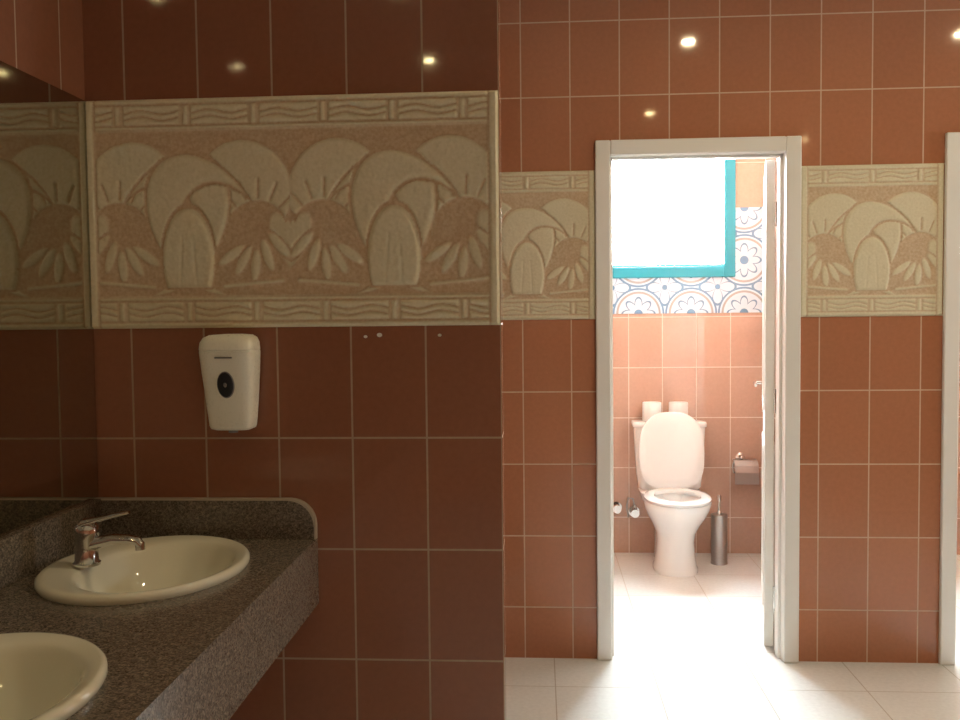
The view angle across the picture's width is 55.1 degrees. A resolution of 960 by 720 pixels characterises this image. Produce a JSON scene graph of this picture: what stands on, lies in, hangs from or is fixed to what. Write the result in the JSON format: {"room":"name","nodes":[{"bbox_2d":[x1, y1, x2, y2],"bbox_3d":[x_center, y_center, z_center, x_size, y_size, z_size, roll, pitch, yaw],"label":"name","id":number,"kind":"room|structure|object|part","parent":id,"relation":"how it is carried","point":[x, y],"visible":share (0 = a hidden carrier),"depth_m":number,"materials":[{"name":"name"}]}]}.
{"room":"public restroom","nodes":[
{"label":"public restroom","id":0,"kind":"room"},
{"bbox_2d":[0,0,84,100],"bbox_3d":[-1.182,-0.110,1.758,0.200,2.900,8.163,0,3,4],"label":"wall","id":1,"kind":"structure","parent":0,"point":[42,39],"depth_m":2.24,"materials":[{"name":"tile"}]},
{"bbox_2d":[0,61,98,536],"bbox_3d":[-1.099,-0.109,1.437,0.005,1.050,2.033,0,3,4],"label":"wall mirror","id":2,"kind":"object","parent":1,"relation":"attached to","point":[49,460],"depth_m":2.21,"materials":[{"name":"brown mirror"}]},
{"bbox_2d":[0,497,318,719],"bbox_3d":[-0.794,0.643,1.453,0.600,0.457,2.034,0,3,4],"label":"countertop","id":3,"kind":"structure","parent":1,"relation":"attached to","point":[198,655],"depth_m":1.91,"materials":[{"name":"stone"}]},
{"bbox_2d":[0,632,108,719],"bbox_3d":[-0.820,0.577,1.405,0.456,0.148,0.540,0,3,4],"label":"washbasin","id":4,"kind":"object","parent":3,"relation":"in","point":[44,675],"visible":1,"depth_m":1.58,"materials":[{"name":"beige ceramic"}]},
{"bbox_2d":[33,535,249,605],"bbox_3d":[-0.772,0.542,2.142,0.456,0.148,0.540,0,3,4],"label":"washbasin","id":5,"kind":"object","parent":3,"relation":"in","point":[172,566],"visible":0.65,"depth_m":2.24,"materials":[{"name":"beige ceramic"}]},
{"bbox_2d":[72,511,144,567],"bbox_3d":[-0.856,0.410,2.121,0.170,0.126,0.062,0,3,4],"label":"faucet","id":6,"kind":"object","parent":5,"relation":"on","point":[88,542],"visible":1,"depth_m":2.11,"materials":[{"name":"silver metal"}]},
{"bbox_3d":[-0.869,0.369,2.120,0.126,0.045,0.046,0,3,4],"label":"lever","id":7,"kind":"part","parent":6,"relation":"part of","materials":[{"name":"silver metal"}]},
{"bbox_3d":[-0.841,0.421,2.121,0.136,0.042,0.042,0,3,4],"label":"spout","id":8,"kind":"part","parent":6,"relation":"part of","materials":[{"name":"silver metal"}]},
{"bbox_2d":[82,0,506,719],"bbox_3d":[-0.488,-0.150,2.477,1.093,2.900,0.120,0,3,4],"label":"wall","id":9,"kind":"structure","parent":0,"point":[394,440],"depth_m":2.42,"materials":[{"name":"brown tile"}]},
{"bbox_2d":[199,334,259,432],"bbox_3d":[-0.646,0.061,2.383,0.146,0.257,0.108,0,3,4],"label":"soap dispenser","id":10,"kind":"object","parent":9,"relation":"attached to","point":[230,363],"visible":1,"depth_m":2.35,"materials":[{"name":"white plastic"}]},
{"bbox_2d":[85,90,499,328],"bbox_3d":[-0.495,-0.387,2.398,1.089,0.601,0.016,0,3,4],"label":"carved relief panel","id":11,"kind":"object","parent":9,"relation":"attached to","point":[376,209],"visible":1,"depth_m":2.40,"materials":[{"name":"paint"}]},
{"bbox_2d":[500,0,959,662],"bbox_3d":[1.446,-0.229,3.718,4.793,2.900,0.120,0,3,4],"label":"wall","id":12,"kind":"structure","parent":0,"point":[861,82],"depth_m":3.68,"materials":[{"name":"tile"}]},
{"bbox_2d":[501,170,594,319],"bbox_3d":[-0.243,-0.458,3.751,1.416,0.597,0.010,0,3,4],"label":"carved relief panel","id":13,"kind":"object","parent":12,"relation":"attached to","point":[548,217],"visible":0.31,"depth_m":3.71,"materials":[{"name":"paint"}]},
{"bbox_2d":[610,152,784,660],"bbox_3d":[0.879,0.182,3.779,0.759,2.085,0.130,0,3,4],"label":"lining","id":14,"kind":"object","parent":12,"relation":"attached to","point":[783,153],"visible":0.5,"depth_m":3.70,"materials":[{"name":"white paint"}]},
{"bbox_2d":[610,154,782,657],"bbox_3d":[0.879,0.201,3.767,0.689,2.050,0.045,0,3,4],"label":"door frame","id":15,"kind":"structure","parent":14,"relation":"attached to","point":[779,157],"depth_m":3.73,"materials":[{"name":"white paint"}]},
{"bbox_2d":[753,160,776,645],"bbox_3d":[1.300,0.175,4.149,0.134,2.032,0.692,0,3,17],"label":"leaf","id":16,"kind":"object","parent":14,"relation":"attached to","point":[768,382],"visible":0.95,"depth_m":3.84,"materials":[{"name":"white paint"}]},
{"bbox_3d":[1.326,0.113,4.386,0.048,0.021,0.124,0,3,17],"label":"handle lever","id":17,"kind":"part","parent":16,"relation":"part of","materials":[{"name":"silver metal"}]},
{"bbox_3d":[1.302,0.188,4.155,0.050,1.730,0.459,0,3,17],"label":"moulding","id":18,"kind":"part","parent":16,"relation":"part of","materials":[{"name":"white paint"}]},
{"bbox_3d":[1.302,0.175,4.155,0.038,2.032,0.679,0,3,17],"label":"panel","id":19,"kind":"part","parent":16,"relation":"part of","materials":[{"name":"white paint"}]},
{"bbox_2d":[595,136,801,662],"bbox_3d":[0.874,0.174,3.703,0.809,2.110,0.022,0,3,4],"label":"trim","id":20,"kind":"structure","parent":12,"relation":"attached to","point":[791,145],"depth_m":3.68,"materials":[{"name":"white paint"}]},
{"bbox_2d":[801,163,943,316],"bbox_3d":[1.548,-0.471,3.634,0.551,0.597,0.010,0,3,4],"label":"carved relief panel","id":21,"kind":"object","parent":12,"relation":"attached to","point":[872,235],"visible":1,"depth_m":3.63,"materials":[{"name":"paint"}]},
{"bbox_2d":[938,132,959,664],"bbox_3d":[2.232,0.164,3.614,0.807,2.110,0.022,0,3,4],"label":"trim","id":22,"kind":"structure","parent":12,"relation":"attached to","point":[950,345],"depth_m":3.63,"materials":[{"name":"white paint"}]},
{"bbox_2d":[506,553,959,719],"bbox_3d":[1.325,1.395,1.667,5.193,0.150,8.163,0,3,4],"label":"floor","id":23,"kind":"structure","parent":0,"point":[692,647],"depth_m":3.62,"materials":[{"name":"white tile"}]},
{"bbox_2d":[631,412,711,576],"bbox_3d":[1.082,0.731,5.112,0.424,0.860,0.659,0,3,4],"label":"toilet","id":24,"kind":"object","parent":23,"relation":"on","point":[668,446],"visible":1,"depth_m":5.21,"materials":[{"name":"white ceramic"}]},
{"bbox_2d":[642,401,660,420],"bbox_3d":[0.997,0.297,5.340,0.110,0.105,0.110,0,3,4],"label":"toilet paper roll","id":25,"kind":"object","parent":24,"relation":"on","point":[649,408],"visible":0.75,"depth_m":5.30,"materials":[{"name":"white paper"}]},
{"bbox_3d":[1.094,0.368,5.336,0.424,0.035,0.176,0,3,4],"label":"cistern lid","id":26,"kind":"part","parent":24,"relation":"part of","materials":[{"name":"white ceramic"}]},
{"bbox_3d":[1.088,0.513,5.228,0.368,0.435,0.047,0,3,4],"label":"lid","id":27,"kind":"part","parent":24,"relation":"part of","materials":[{"name":"white ceramic"}]},
{"bbox_3d":[1.079,0.962,5.038,0.360,0.406,0.476,0,3,4],"label":"bowl","id":28,"kind":"part","parent":24,"relation":"part of","materials":[{"name":"white ceramic"}]},
{"bbox_3d":[1.076,0.746,5.017,0.360,0.024,0.468,0,3,4],"label":"seat","id":29,"kind":"part","parent":24,"relation":"part of","materials":[{"name":"white ceramic"}]},
{"bbox_2d":[669,401,687,414],"bbox_3d":[1.149,0.296,5.330,0.110,0.105,0.110,0,3,4],"label":"toilet paper roll","id":30,"kind":"object","parent":24,"relation":"on","point":[674,406],"visible":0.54,"depth_m":5.28,"materials":[{"name":"white paper"}]},
{"bbox_2d":[711,495,727,565],"bbox_3d":[1.355,0.958,5.209,0.096,0.392,0.096,0,3,4],"label":"toilet brush","id":31,"kind":"object","parent":23,"relation":"on","point":[719,519],"visible":1,"depth_m":5.17,"materials":[{"name":"silver metal"}]},
{"bbox_3d":[1.353,0.816,5.203,0.028,0.108,0.028,0,3,4],"label":"handle","id":32,"kind":"part","parent":31,"relation":"part of","materials":[{"name":"silver metal"}]},
{"bbox_2d":[774,158,776,441],"bbox_3d":[1.708,-0.271,4.558,0.100,2.900,1.593,0,3,4],"label":"wall","id":33,"kind":"structure","parent":0,"point":[775,159],"depth_m":5.32,"materials":[{"name":"ceramic"}]},
{"bbox_2d":[613,159,959,554],"bbox_3d":[1.560,-0.311,5.465,4.793,2.900,0.200,0,3,4],"label":"wall","id":34,"kind":"structure","parent":0,"point":[711,362],"depth_m":5.41,"materials":[{"name":"tile"}]},
{"bbox_2d":[614,502,621,513],"bbox_3d":[0.807,0.875,5.431,0.064,0.064,0.078,0,3,4],"label":"shutoff valve","id":35,"kind":"object","parent":34,"relation":"attached to","point":[617,506],"visible":0.83,"depth_m":5.39,"materials":[{"name":"silver metal"}]},
{"bbox_3d":[0.805,0.876,5.406,0.048,0.048,0.028,0,3,4],"label":"knob","id":36,"kind":"part","parent":35,"relation":"part of","materials":[{"name":"silver metal"}]},
{"bbox_2d":[626,497,638,517],"bbox_3d":[0.901,0.870,5.424,0.083,0.121,0.078,0,3,4],"label":"shutoff valve","id":37,"kind":"object","parent":34,"relation":"attached to","point":[633,510],"visible":1,"depth_m":5.42,"materials":[{"name":"silver metal"}]},
{"bbox_3d":[0.909,0.900,5.400,0.048,0.048,0.028,0,3,4],"label":"knob","id":38,"kind":"part","parent":37,"relation":"part of","materials":[{"name":"silver metal"}]},
{"bbox_2d":[613,159,735,277],"bbox_3d":[1.044,-0.917,5.390,0.877,0.871,0.080,0,3,4],"label":"window","id":39,"kind":"structure","parent":34,"relation":"in","point":[728,166],"depth_m":5.34,"materials":[{"name":"teal paint"}]},
{"bbox_2d":[613,264,723,266],"bbox_3d":[1.048,-0.553,5.399,0.747,0.012,0.035,0,3,4],"label":"bead","id":40,"kind":"object","parent":39,"relation":"attached to","point":[663,264],"visible":0.64,"depth_m":5.38,"materials":[{"name":"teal paint"}]},
{"bbox_2d":[613,207,762,313],"bbox_3d":[1.068,-0.578,5.381,1.280,0.610,0.006,0,3,4],"label":"decorative wall tiles","id":41,"kind":"structure","parent":34,"relation":"attached to","point":[741,293],"depth_m":5.37,"materials":[{"name":"tile"}]},
{"bbox_2d":[732,452,758,483],"bbox_3d":[1.544,0.631,5.361,0.145,0.174,0.098,0,3,4],"label":"toilet paper holder","id":42,"kind":"object","parent":34,"relation":"attached to","point":[746,471],"visible":1,"depth_m":5.32,"materials":[{"name":"silver metal"}]}
]}

